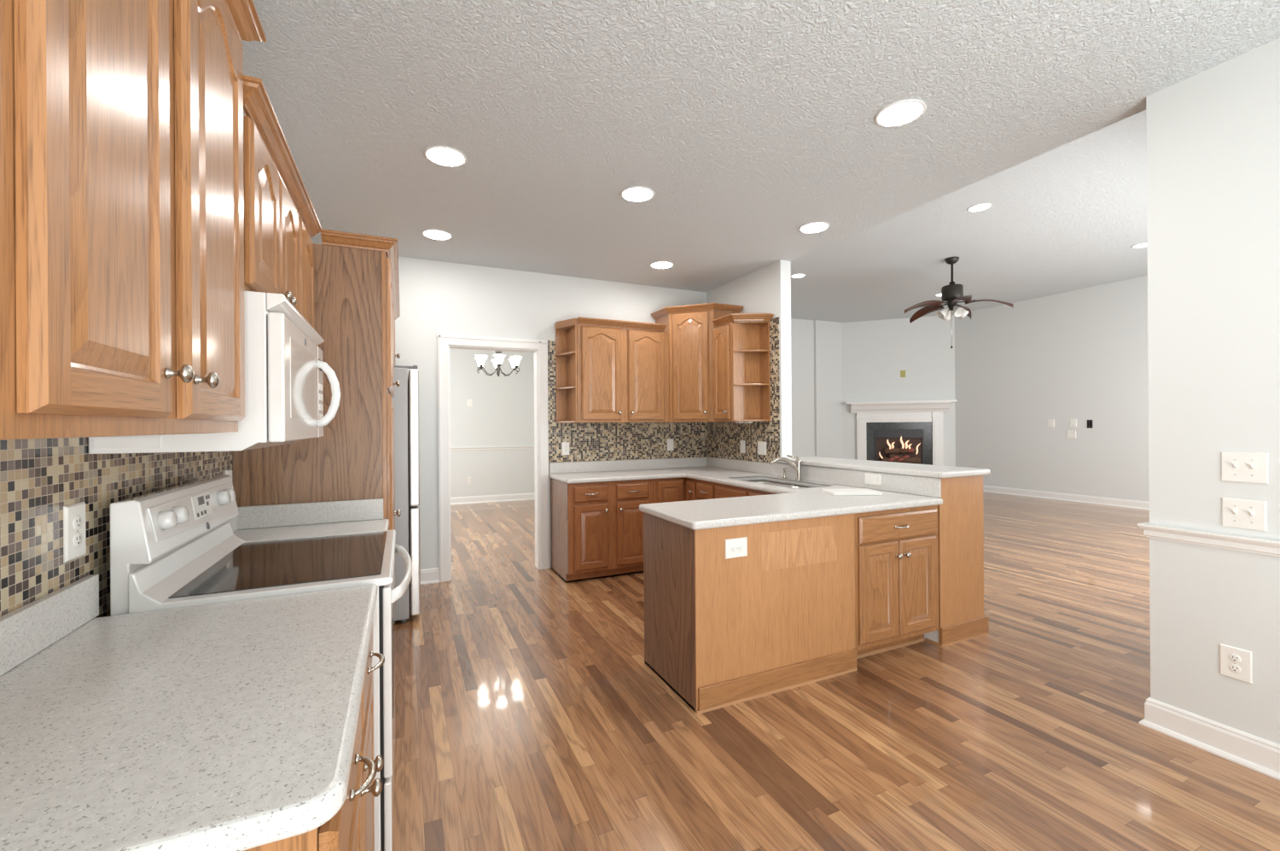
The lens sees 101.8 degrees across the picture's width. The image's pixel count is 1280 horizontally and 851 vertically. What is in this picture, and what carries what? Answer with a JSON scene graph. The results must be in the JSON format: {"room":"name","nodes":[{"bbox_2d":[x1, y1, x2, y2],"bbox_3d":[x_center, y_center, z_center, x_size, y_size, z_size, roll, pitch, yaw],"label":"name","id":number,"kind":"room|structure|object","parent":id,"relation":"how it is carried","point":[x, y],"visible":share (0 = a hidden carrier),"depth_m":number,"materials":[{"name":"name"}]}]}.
{"room":"kitchen","nodes":[
{"label":"kitchen","id":0,"kind":"room"},
{"bbox_2d":[232,450,232,482],"bbox_3d":[-1.042,-0.042,0.431,0.120,2.840,8.450,0,0,-25],"label":"wall","id":1,"kind":"structure","parent":0,"point":[232,450],"depth_m":2.38,"materials":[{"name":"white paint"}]},
{"bbox_2d":[0,436,232,617],"bbox_3d":[-1.304,0.090,1.162,0.007,0.820,2.599,0,0,-25],"label":"tile backsplash","id":2,"kind":"structure","parent":1,"relation":"attached to","point":[39,477],"depth_m":1.17,"materials":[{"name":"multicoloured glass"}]},
{"bbox_2d":[63,501,86,563],"bbox_3d":[-1.317,0.247,1.214,0.009,0.128,0.080,0,0,-25],"label":"wall outlet","id":3,"kind":"object","parent":2,"relation":"attached to","point":[74,543],"visible":1,"depth_m":1.20,"materials":[{"name":"white plastic"}]},
{"bbox_2d":[72,514,81,529],"bbox_3d":[-1.315,0.226,1.215,0.003,0.034,0.034,0,0,-25],"label":"receptacle","id":4,"kind":"object","parent":3,"relation":"attached to","point":[77,519],"depth_m":1.21,"materials":[{"name":"white plastic"}]},
{"bbox_2d":[73,532,81,546],"bbox_3d":[-1.314,0.267,1.215,0.003,0.034,0.034,0,0,-25],"label":"receptacle","id":5,"kind":"object","parent":3,"relation":"attached to","point":[77,536],"depth_m":1.21,"materials":[{"name":"white plastic"}]},
{"bbox_2d":[225,469,232,478],"bbox_3d":[-1.809,0.258,2.290,0.009,0.125,0.078,0,0,-25],"label":"wall outlet","id":6,"kind":"object","parent":2,"relation":"attached to","point":[229,472],"visible":0.05,"depth_m":2.29,"materials":[{"name":"white plastic"}]},
{"bbox_2d":[0,0,266,439],"bbox_3d":[-0.991,-0.530,0.917,0.364,1.096,1.005,0,0,-25],"label":"upper cabinet","id":7,"kind":"object","parent":1,"relation":"attached to","point":[122,313],"visible":1,"depth_m":0.76,"materials":[{"name":"brown wood"}]},
{"bbox_2d":[243,75,310,311],"bbox_3d":[-1.345,-0.646,1.688,0.364,0.560,0.814,0,0,-25],"label":"upper cabinet","id":8,"kind":"object","parent":1,"relation":"attached to","point":[275,189],"visible":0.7,"depth_m":1.60,"materials":[{"name":"brown wood"}]},
{"bbox_2d":[88,290,340,453],"bbox_3d":[-1.291,-0.146,1.721,0.483,0.432,0.776,0,0,-25],"label":"microwave","id":9,"kind":"object","parent":8,"relation":"attached to","point":[284,365],"visible":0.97,"depth_m":1.43,"materials":[{"name":"white plastic"}]},
{"bbox_2d":[296,201,322,328],"bbox_3d":[-1.596,-0.451,2.240,0.364,0.946,0.395,0,0,-25],"label":"upper cabinet","id":10,"kind":"object","parent":1,"relation":"attached to","point":[309,224],"visible":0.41,"depth_m":2.26,"materials":[{"name":"brown wood"}]},
{"bbox_2d":[393,291,400,365],"bbox_3d":[-2.142,-0.690,3.821,0.686,0.461,0.872,0,0,-25],"label":"upper cabinet","id":11,"kind":"object","parent":1,"relation":"attached to","point":[396,298],"visible":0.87,"depth_m":3.91,"materials":[{"name":"brown wood"}]},
{"bbox_2d":[449,348,534,497],"bbox_3d":[-3.387,-0.026,9.183,4.675,2.840,0.120,0,0,-25],"label":"wall","id":12,"kind":"structure","parent":0,"point":[501,413],"depth_m":9.43,"materials":[{"name":"white paint"}]},
{"bbox_2d":[466,477,471,483],"bbox_3d":[-3.041,0.982,9.267,0.080,0.125,0.009,0,0,-25],"label":"wall outlet","id":13,"kind":"object","parent":12,"relation":"attached to","point":[468,479],"visible":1,"depth_m":9.26,"materials":[{"name":"white plastic"}]},
{"bbox_2d":[466,399,471,406],"bbox_3d":[-3.044,-0.403,9.271,0.090,0.125,0.007,0,0,-25],"label":"wall plate","id":14,"kind":"object","parent":12,"relation":"attached to","point":[468,401],"visible":1,"depth_m":9.27,"materials":[{"name":"white plastic"}]},
{"bbox_2d":[450,446,534,451],"bbox_3d":[-3.300,0.423,9.139,4.550,0.060,0.030,0,0,-25],"label":"trim","id":15,"kind":"structure","parent":12,"relation":"attached to","point":[497,447],"depth_m":9.41,"materials":[{"name":"white paint"}]},
{"bbox_2d":[450,492,535,505],"bbox_3d":[-3.294,1.331,9.139,4.550,0.125,0.030,0,0,-25],"label":"baseboard","id":16,"kind":"structure","parent":12,"relation":"attached to","point":[488,498],"depth_m":9.42,"materials":[{"name":"white paint"}]},
{"bbox_2d":[385,256,707,585],"bbox_3d":[-0.998,-0.042,5.030,3.783,2.840,0.120,0,0,-25],"label":"wall","id":17,"kind":"structure","parent":0,"point":[436,297],"depth_m":4.73,"materials":[{"name":"white paint"}]},
{"bbox_2d":[419,567,438,584],"bbox_3d":[-1.859,1.321,4.550,0.184,0.125,0.030,0,0,-25],"label":"baseboard","id":18,"kind":"structure","parent":17,"relation":"attached to","point":[429,575],"depth_m":4.56,"materials":[{"name":"white paint"}]},
{"bbox_2d":[436,333,549,581],"bbox_3d":[-1.360,0.284,4.856,0.992,2.193,0.154,0,0,-25],"label":"trim","id":19,"kind":"structure","parent":17,"relation":"attached to","point":[539,348],"depth_m":4.82,"materials":[{"name":"white paint"}]},
{"bbox_2d":[554,318,577,422],"bbox_3d":[-0.694,-0.509,4.926,0.146,0.966,0.308,0,0,-25],"label":"shelf","id":20,"kind":"object","parent":17,"relation":"attached to","point":[566,330],"visible":1,"depth_m":5.02,"materials":[{"name":"brown wood"}]},
{"bbox_2d":[576,316,669,422],"bbox_3d":[-0.196,-0.513,5.120,0.958,0.966,0.368,0,0,-25],"label":"upper cabinet","id":21,"kind":"object","parent":17,"relation":"attached to","point":[623,372],"visible":0.99,"depth_m":4.99,"materials":[{"name":"brown wood"}]},
{"bbox_2d":[547,339,707,464],"bbox_3d":[-0.072,-0.229,5.383,1.784,1.200,0.007,0,0,-25],"label":"tile backsplash","id":22,"kind":"structure","parent":17,"relation":"attached to","point":[588,441],"depth_m":5.30,"materials":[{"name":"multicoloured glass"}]},
{"bbox_2d":[561,442,569,454],"bbox_3d":[-0.726,0.226,5.074,0.078,0.125,0.009,0,0,-25],"label":"wall outlet","id":23,"kind":"object","parent":22,"relation":"attached to","point":[565,445],"visible":1,"depth_m":5.07,"materials":[{"name":"white plastic"}]},
{"bbox_2d":[667,438,673,450],"bbox_3d":[0.325,0.206,5.554,0.078,0.125,0.009,0,0,-25],"label":"light switch","id":24,"kind":"object","parent":22,"relation":"attached to","point":[670,441],"visible":1,"depth_m":5.55,"materials":[{"name":"white plastic"}]},
{"bbox_2d":[650,302,743,422],"bbox_3d":[0.568,-0.606,5.297,0.687,1.142,0.682,0,0,-25],"label":"upper cabinet","id":25,"kind":"object","parent":17,"relation":"attached to","point":[690,334],"visible":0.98,"depth_m":5.11,"materials":[{"name":"brown wood"}]},
{"bbox_2d":[706,259,791,472],"bbox_3d":[0.190,-0.050,7.118,0.115,2.840,5.410,0,0,-25],"label":"wall","id":26,"kind":"structure","parent":0,"point":[767,289],"depth_m":4.68,"materials":[{"name":"white paint"}]},
{"bbox_2d":[711,314,733,421],"bbox_3d":[0.896,-0.523,4.962,0.370,0.972,0.307,0,0,-25],"label":"upper cabinet","id":27,"kind":"object","parent":26,"relation":"attached to","point":[723,381],"visible":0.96,"depth_m":4.87,"materials":[{"name":"brown wood"}]},
{"bbox_2d":[707,316,779,463],"bbox_3d":[0.996,-0.303,5.204,0.007,1.335,1.206,0,0,-25],"label":"tile backsplash","id":28,"kind":"structure","parent":26,"relation":"attached to","point":[724,438],"depth_m":4.96,"materials":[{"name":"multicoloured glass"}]},
{"bbox_2d":[739,440,744,453],"bbox_3d":[1.016,0.209,5.147,0.009,0.125,0.080,0,0,-25],"label":"light switch","id":29,"kind":"object","parent":28,"relation":"attached to","point":[741,442],"visible":1,"depth_m":5.14,"materials":[{"name":"white plastic"}]},
{"bbox_2d":[757,441,766,454],"bbox_3d":[1.141,0.213,4.872,0.009,0.125,0.125,0,0,-25],"label":"light switch","id":30,"kind":"object","parent":28,"relation":"attached to","point":[761,445],"visible":1,"depth_m":4.87,"materials":[{"name":"white plastic"}]},
{"bbox_2d":[727,313,773,421],"bbox_3d":[1.005,-0.524,4.726,0.368,0.972,0.208,0,0,-25],"label":"shelf","id":31,"kind":"object","parent":26,"relation":"attached to","point":[750,331],"visible":1,"depth_m":4.80,"materials":[{"name":"brown wood"}]},
{"bbox_2d":[773,462,941,497],"bbox_3d":[1.516,0.387,3.899,0.015,0.118,1.564,0,0,-25],"label":"backsplash","id":32,"kind":"structure","parent":26,"relation":"attached to","point":[929,486],"depth_m":3.71,"materials":[{"name":"white stone"}]},
{"bbox_2d":[241,0,1279,292],"bbox_3d":[0.720,-1.524,1.241,4.020,0.100,8.450,0,0,-25],"label":"ceiling","id":33,"kind":"structure","parent":0,"point":[748,124],"depth_m":2.39,"materials":[{"name":"white paint"}]},
{"bbox_2d":[421,228,452,239],"bbox_3d":[-1.547,-1.454,3.965,0.220,0.008,0.220,0,0,-25],"label":"recessed light","id":34,"kind":"object","parent":33,"relation":"in","point":[434,234],"visible":1,"depth_m":3.95,"materials":[{"name":"white paint"}]},
{"bbox_2d":[424,145,466,167],"bbox_3d":[-1.055,-1.458,2.821,0.220,0.008,0.220,0,0,-25],"label":"recessed light","id":35,"kind":"object","parent":33,"relation":"in","point":[441,155],"visible":1,"depth_m":2.81,"materials":[{"name":"white paint"}]},
{"bbox_2d":[620,186,654,202],"bbox_3d":[-0.016,-1.465,3.296,0.220,0.008,0.220,0,0,-25],"label":"recessed light","id":36,"kind":"object","parent":33,"relation":"in","point":[635,194],"visible":1,"depth_m":3.29,"materials":[{"name":"white paint"}]},
{"bbox_2d":[649,261,674,268],"bbox_3d":[0.199,-1.466,4.752,0.220,0.008,0.220,0,0,-25],"label":"recessed light","id":37,"kind":"object","parent":33,"relation":"in","point":[657,264],"visible":1,"depth_m":4.74,"materials":[{"name":"white paint"}]},
{"bbox_2d":[798,221,829,232],"bbox_3d":[1.298,-1.474,3.874,0.220,0.008,0.220,0,0,-25],"label":"recessed light","id":38,"kind":"object","parent":33,"relation":"in","point":[813,227],"visible":1,"depth_m":3.86,"materials":[{"name":"white paint"}]},
{"bbox_2d":[874,98,926,127],"bbox_3d":[1.230,-1.473,2.458,0.220,0.008,0.220,0,0,-25],"label":"recessed light","id":39,"kind":"object","parent":33,"relation":"in","point":[903,112],"visible":1,"depth_m":2.45,"materials":[{"name":"white paint"}]},
{"bbox_2d":[791,318,814,456],"bbox_3d":[1.482,-0.469,10.536,5.080,3.660,0.270,0,0,-25],"label":"wall","id":40,"kind":"structure","parent":0,"point":[802,330],"depth_m":11.34,"materials":[{"name":"white paint"}]},
{"bbox_2d":[814,320,842,458],"bbox_3d":[4.227,-0.488,11.758,0.930,3.660,0.330,0,0,-25],"label":"wall","id":41,"kind":"structure","parent":0,"point":[828,348],"depth_m":11.56,"materials":[{"name":"white paint"}]},
{"bbox_2d":[392,491,1279,850],"bbox_3d":[2.731,1.403,4.872,13.400,0.100,13.800,0,0,-25],"label":"floor","id":42,"kind":"structure","parent":0,"point":[531,714],"depth_m":2.32,"materials":[{"name":"brown wood"}]},
{"bbox_2d":[109,474,412,850],"bbox_3d":[-1.159,0.783,1.784,0.694,1.192,0.792,0,0,-25],"label":"range","id":43,"kind":"object","parent":42,"relation":"on","point":[177,546],"visible":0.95,"depth_m":1.55,"materials":[{"name":"white metal"}]},
{"bbox_2d":[128,521,395,613],"bbox_3d":[-1.170,0.423,1.780,0.596,0.106,0.792,0,0,-25],"label":"cooktop","id":44,"kind":"object","parent":43,"relation":"in","point":[218,566],"depth_m":1.59,"materials":[{"name":"black glass"}]},
{"bbox_2d":[243,623,384,850],"bbox_3d":[-0.845,0.941,0.973,0.656,0.872,0.934,0,0,-25],"label":"base cabinet","id":45,"kind":"object","parent":42,"relation":"on","point":[352,828],"visible":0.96,"depth_m":0.97,"materials":[{"name":"brown wood"}]},
{"bbox_2d":[0,574,377,850],"bbox_3d":[-0.857,0.432,0.956,0.629,0.142,0.970,0,0,-25],"label":"countertop","id":46,"kind":"structure","parent":45,"relation":"on","point":[229,725],"depth_m":0.82,"materials":[{"name":"white stone"}]},
{"bbox_2d":[232,228,401,612],"bbox_3d":[-1.729,0.230,2.930,0.686,2.306,1.081,0,0,-25],"label":"panel","id":47,"kind":"object","parent":42,"relation":"on","point":[356,287],"visible":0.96,"depth_m":2.54,"materials":[{"name":"brown wood"}]},
{"bbox_2d":[392,365,420,622],"bbox_3d":[-2.089,0.482,3.901,0.778,1.807,0.885,0,0,-25],"label":"refrigerator","id":48,"kind":"object","parent":42,"relation":"on","point":[405,399],"visible":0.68,"depth_m":3.63,"materials":[{"name":"silver metal"}]},
{"bbox_2d":[550,477,652,582],"bbox_3d":[-0.358,0.938,4.894,0.823,0.872,0.634,0,0,-25],"label":"base cabinet","id":49,"kind":"object","parent":42,"relation":"on","point":[596,528],"visible":0.94,"depth_m":4.65,"materials":[{"name":"brown wood"}]},
{"bbox_2d":[652,477,697,503],"bbox_3d":[0.470,0.932,5.190,0.922,0.872,0.785,0,0,-25],"label":"base cabinet","id":50,"kind":"object","parent":42,"relation":"on","point":[669,489],"visible":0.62,"depth_m":4.87,"materials":[{"name":"brown wood"}]},
{"bbox_2d":[548,457,942,529],"bbox_3d":[0.499,0.414,4.096,1.824,0.159,2.803,0,0,-25],"label":"countertop","id":51,"kind":"structure","parent":50,"relation":"on","point":[788,503],"depth_m":3.43,"materials":[{"name":"white stone"}]},
{"bbox_2d":[727,475,831,488],"bbox_3d":[1.091,0.550,4.158,0.399,0.206,0.884,0,0,-25],"label":"sink","id":52,"kind":"object","parent":51,"relation":"in","point":[786,485],"visible":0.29,"depth_m":4.22,"materials":[{"name":"metal"}]},
{"bbox_2d":[782,467,786,478],"bbox_3d":[1.227,0.403,4.408,0.039,0.090,0.040,0,0,-25],"label":"soap dispenser","id":53,"kind":"object","parent":51,"relation":"on","point":[784,468],"visible":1,"depth_m":4.40,"materials":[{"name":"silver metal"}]},
{"bbox_2d":[769,454,802,480],"bbox_3d":[1.185,0.346,4.256,0.277,0.204,0.086,0,0,-7],"label":"faucet","id":54,"kind":"object","parent":51,"relation":"on","point":[797,467],"visible":1,"depth_m":4.23,"materials":[{"name":"silver metal"}]},
{"bbox_2d":[822,488,882,495],"bbox_3d":[1.391,0.437,3.416,0.310,0.020,0.200,0,0,1],"label":"cutting board","id":55,"kind":"object","parent":51,"relation":"on","point":[852,491],"visible":1,"depth_m":3.34,"materials":[{"name":"white plastic"}]},
{"bbox_2d":[864,472,880,485],"bbox_3d":[1.624,0.375,3.633,0.009,0.080,0.135,0,0,-25],"label":"light switch","id":56,"kind":"object","parent":51,"relation":"attached to","point":[869,478],"visible":1,"depth_m":3.63,"materials":[{"name":"white plastic"}]},
{"bbox_2d":[643,512,857,714],"bbox_3d":[0.614,0.931,2.949,1.029,0.872,0.596,0,0,-25],"label":"peninsula panel","id":57,"kind":"object","parent":42,"relation":"on","point":[719,631],"visible":0.94,"depth_m":2.67,"materials":[{"name":"brown wood"}]},
{"bbox_2d":[725,536,747,558],"bbox_3d":[0.477,0.606,2.569,0.130,0.095,0.009,0,0,-25],"label":"wall outlet","id":58,"kind":"object","parent":57,"relation":"attached to","point":[737,547],"visible":1,"depth_m":2.57,"materials":[{"name":"white plastic"}]},
{"bbox_2d":[730,545,736,552],"bbox_3d":[0.460,0.606,2.558,0.034,0.034,0.003,0,0,-25],"label":"receptacle","id":59,"kind":"object","parent":58,"relation":"attached to","point":[733,548],"depth_m":2.56,"materials":[{"name":"white plastic"}]},
{"bbox_2d":[737,544,743,551],"bbox_3d":[0.497,0.606,2.575,0.034,0.034,0.003,0,0,-25],"label":"receptacle","id":60,"kind":"object","parent":58,"relation":"attached to","point":[740,547],"depth_m":2.57,"materials":[{"name":"white plastic"}]},
{"bbox_2d":[696,479,812,500],"bbox_3d":[1.028,0.928,4.251,0.588,0.872,1.379,0,0,-25],"label":"base cabinet","id":61,"kind":"object","parent":42,"relation":"on","point":[706,490],"visible":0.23,"depth_m":4.40,"materials":[{"name":"brown wood"}]},
{"bbox_2d":[777,462,989,646],"bbox_3d":[1.733,0.842,3.989,0.452,1.034,1.557,0,0,-25],"label":"half wall","id":62,"kind":"structure","parent":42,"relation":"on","point":[961,513],"depth_m":3.28,"materials":[{"name":"brown wood"}]},
{"bbox_2d":[773,456,990,477],"bbox_3d":[1.719,0.303,3.970,0.476,0.040,1.583,0,0,-25],"label":"bar","id":63,"kind":"object","parent":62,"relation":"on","point":[916,469],"visible":0.96,"depth_m":3.59,"materials":[{"name":"white stone"}]},
{"bbox_2d":[854,505,938,658],"bbox_3d":[1.411,0.925,3.290,0.699,0.872,0.638,0,0,-25],"label":"base cabinet","id":64,"kind":"object","parent":42,"relation":"on","point":[896,567],"visible":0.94,"depth_m":3.02,"materials":[{"name":"brown wood"}]},
{"bbox_2d":[845,399,956,465],"bbox_3d":[5.586,0.402,11.191,2.140,1.862,0.299,0,0,20],"label":"fireplace","id":65,"kind":"object","parent":42,"relation":"on","point":[904,431],"visible":0.8,"depth_m":11.22,"materials":[{"name":"white paint"}]},
{"bbox_2d":[845,399,956,413],"bbox_3d":[5.595,-0.408,11.231,2.140,0.242,0.214,0,0,20],"label":"mantel shelf","id":66,"kind":"object","parent":65,"relation":"attached to","point":[904,406],"depth_m":11.18,"materials":[{"name":"white paint"}]},
{"bbox_3d":[-1.453,0.945,2.303,0.656,0.872,0.390,0,0,-25],"label":"base cabinet","id":67,"kind":"object","parent":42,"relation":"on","visible":0},
{"bbox_2d":[228,498,388,541],"bbox_3d":[-1.468,0.436,2.299,0.633,0.142,0.393,0,0,-25],"label":"countertop","id":68,"kind":"structure","parent":67,"relation":"on","point":[270,521],"depth_m":2.41,"materials":[{"name":"white stone"}]},
{"bbox_2d":[841,314,955,466],"bbox_3d":[5.604,-0.497,11.342,1.570,3.660,1.570,0,0,-25],"label":"wall","id":69,"kind":"structure","parent":0,"point":[875,352],"depth_m":11.33,"materials":[{"name":"white paint"}]},
{"bbox_2d":[900,370,905,377],"bbox_3d":[5.714,-1.123,11.296,0.100,0.150,0.007,0,0,20],"label":"wall plate","id":70,"kind":"object","parent":69,"relation":"attached to","point":[902,372],"visible":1,"depth_m":11.29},
{"bbox_2d":[791,110,1147,322],"bbox_3d":[4.212,-2.368,7.518,7.560,0.100,8.040,0,0,-25],"label":"ceiling","id":71,"kind":"structure","parent":0,"point":[1068,217],"depth_m":6.61,"materials":[{"name":"white paint"}]},
{"bbox_2d":[791,273,805,278],"bbox_3d":[2.434,-2.302,7.992,0.220,0.008,0.220,0,0,-25],"label":"recessed light","id":72,"kind":"object","parent":71,"relation":"in","point":[800,275],"visible":0.99,"depth_m":8.00,"materials":[{"name":"white paint"}]},
{"bbox_2d":[904,256,1013,348],"bbox_3d":[4.322,-1.693,7.272,1.314,1.250,1.268,0,0,-25],"label":"ceiling fan","id":73,"kind":"object","parent":71,"relation":"hanging from","point":[952,293],"visible":1,"depth_m":7.18,"materials":[{"name":"brown metal"}]},
{"bbox_2d":[967,203,991,211],"bbox_3d":[3.600,-2.309,5.512,0.220,0.008,0.220,0,0,-25],"label":"recessed light","id":74,"kind":"object","parent":71,"relation":"in","point":[981,206],"visible":1,"depth_m":5.51,"materials":[{"name":"white paint"}]},
{"bbox_2d":[1131,242,1147,248],"bbox_3d":[6.502,-2.329,6.717,0.220,0.008,0.220,0,0,-25],"label":"recessed light","id":75,"kind":"object","parent":71,"relation":"in","point":[1144,244],"visible":0.7,"depth_m":6.72,"materials":[{"name":"white paint"}]},
{"bbox_2d":[954,275,1149,501],"bbox_3d":[7.555,-0.510,9.106,0.120,3.660,7.920,0,0,-25],"label":"wall","id":76,"kind":"structure","parent":0,"point":[1081,355],"depth_m":9.20,"materials":[{"name":"white paint"}]},
{"bbox_2d":[1047,418,1054,427],"bbox_3d":[7.383,-0.039,9.334,0.009,0.140,0.100,0,0,-25],"label":"light switch","id":77,"kind":"object","parent":76,"relation":"attached to","point":[1050,421],"visible":1,"depth_m":9.33,"materials":[{"name":"white plastic"}]},
{"bbox_2d":[983,485,1149,510],"bbox_3d":[7.894,1.255,8.211,0.030,0.125,5.980,0,0,-25],"label":"baseboard","id":78,"kind":"structure","parent":76,"relation":"attached to","point":[1066,497],"depth_m":9.05,"materials":[{"name":"white paint"}]},
{"bbox_2d":[1066,430,1076,438],"bbox_3d":[7.514,0.155,9.052,0.007,0.140,0.135,0,0,-25],"label":"wall plate","id":79,"kind":"object","parent":76,"relation":"attached to","point":[1070,433],"visible":1,"depth_m":9.05,"materials":[{"name":"white plastic"}]},
{"bbox_2d":[1070,418,1076,426],"bbox_3d":[7.524,-0.045,9.024,0.009,0.140,0.100,0,0,-25],"label":"light switch","id":80,"kind":"object","parent":76,"relation":"attached to","point":[1073,421],"visible":1,"depth_m":9.02,"materials":[{"name":"white plastic"}]},
{"bbox_2d":[1087,419,1092,428],"bbox_3d":[7.623,-0.026,8.811,0.007,0.140,0.080,0,0,-25],"label":"wall plate","id":81,"kind":"object","parent":76,"relation":"attached to","point":[1089,421],"visible":1,"depth_m":8.81,"materials":[{"name":"black plastic"}]},
{"bbox_2d":[1146,37,1279,744],"bbox_3d":[3.305,-0.071,0.290,0.125,2.840,4.580,0,0,-25],"label":"wall","id":82,"kind":"structure","parent":0,"point":[1213,134],"depth_m":2.15,"materials":[{"name":"white paint"}]},
{"bbox_2d":[1137,522,1279,556],"bbox_3d":[3.237,0.469,0.329,0.085,0.060,4.510,0,0,-25],"label":"trim","id":83,"kind":"structure","parent":82,"relation":"attached to","point":[1269,547],"depth_m":2.15,"materials":[{"name":"white paint"}]},
{"bbox_2d":[1138,697,1279,780],"bbox_3d":[3.274,1.286,0.343,0.155,0.125,4.510,0,0,-25],"label":"baseboard","id":84,"kind":"structure","parent":82,"relation":"attached to","point":[1257,753],"depth_m":2.15,"materials":[{"name":"white paint"}]},
{"bbox_2d":[1219,643,1252,683],"bbox_3d":[2.410,0.963,2.103,0.009,0.128,0.090,0,0,-25],"label":"wall outlet","id":85,"kind":"object","parent":82,"relation":"attached to","point":[1236,663],"visible":1,"depth_m":2.10,"materials":[{"name":"white plastic"}]},
{"bbox_2d":[1228,653,1241,663],"bbox_3d":[2.407,0.942,2.102,0.003,0.034,0.034,0,0,-25],"label":"receptacle","id":86,"kind":"object","parent":85,"relation":"attached to","point":[1233,658],"depth_m":2.10,"materials":[{"name":"white plastic"}]},
{"bbox_2d":[1228,663,1241,673],"bbox_3d":[2.407,0.983,2.102,0.003,0.034,0.034,0,0,-25],"label":"receptacle","id":87,"kind":"object","parent":85,"relation":"attached to","point":[1233,668],"depth_m":2.10,"materials":[{"name":"white plastic"}]},
{"bbox_2d":[1221,497,1267,531],"bbox_3d":[2.409,0.355,2.078,0.024,0.118,0.122,0,0,-25],"label":"light switch","id":88,"kind":"object","parent":82,"relation":"attached to","point":[1245,514],"visible":1,"depth_m":2.08,"materials":[{"name":"white plastic"}]},
{"bbox_2d":[1221,451,1268,483],"bbox_3d":[2.409,0.168,2.076,0.024,0.122,0.128,0,0,-25],"label":"light switch","id":89,"kind":"object","parent":82,"relation":"attached to","point":[1236,466],"visible":1,"depth_m":2.07,"materials":[{"name":"white plastic"}]},
{"bbox_3d":[-2.436,-1.502,7.082,4.675,0.100,4.800,0,0,-25],"label":"ceiling","id":90,"kind":"structure","parent":0,"visible":0},
{"bbox_2d":[474,350,522,376],"bbox_3d":[-1.948,-1.063,7.139,0.638,0.785,0.681,0,0,-25],"label":"chandelier","id":91,"kind":"object","parent":90,"relation":"hanging from","point":[514,360],"visible":0.97,"depth_m":7.05,"materials":[{"name":"glass"}]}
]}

